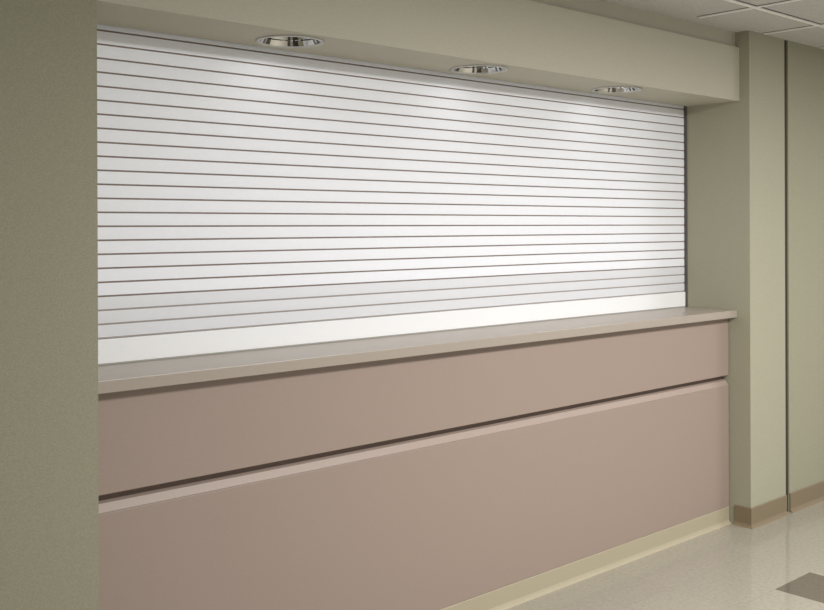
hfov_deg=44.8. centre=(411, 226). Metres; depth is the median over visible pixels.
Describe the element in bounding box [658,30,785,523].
wall
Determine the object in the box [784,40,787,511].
trim
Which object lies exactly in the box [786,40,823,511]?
wall
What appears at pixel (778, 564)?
floor
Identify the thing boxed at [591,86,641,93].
recessed light
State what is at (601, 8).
wall
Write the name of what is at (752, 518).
baseboard
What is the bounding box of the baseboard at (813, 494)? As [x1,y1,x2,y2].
[789,481,823,512]
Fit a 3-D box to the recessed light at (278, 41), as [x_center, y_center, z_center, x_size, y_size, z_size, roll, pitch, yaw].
[-0.415,-0.706,3.400,0.234,0.158,0.234,0,0,-42]
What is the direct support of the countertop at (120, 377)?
on the counter at (504, 477)
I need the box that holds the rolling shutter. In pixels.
[97,24,687,365]
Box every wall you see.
[0,0,98,609]
[530,0,734,45]
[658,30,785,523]
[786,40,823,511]
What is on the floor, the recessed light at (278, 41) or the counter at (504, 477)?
the counter at (504, 477)
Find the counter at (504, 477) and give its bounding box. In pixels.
[98,319,731,609]
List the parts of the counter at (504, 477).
panel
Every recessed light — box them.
[255,35,324,47]
[450,65,507,73]
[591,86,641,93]
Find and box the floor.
[506,501,823,609]
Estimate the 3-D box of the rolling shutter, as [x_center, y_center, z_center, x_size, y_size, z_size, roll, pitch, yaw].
[0.165,-0.201,4.163,3.443,1.258,0.046,0,0,-42]
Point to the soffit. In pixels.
(540, 44)
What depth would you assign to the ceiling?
4.65 m
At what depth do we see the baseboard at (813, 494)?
5.42 m
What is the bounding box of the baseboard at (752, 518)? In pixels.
[733,495,788,529]
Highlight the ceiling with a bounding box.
[603,0,823,48]
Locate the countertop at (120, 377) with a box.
[98,307,736,393]
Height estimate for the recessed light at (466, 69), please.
0.158 m
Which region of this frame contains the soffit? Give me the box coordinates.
[97,0,738,106]

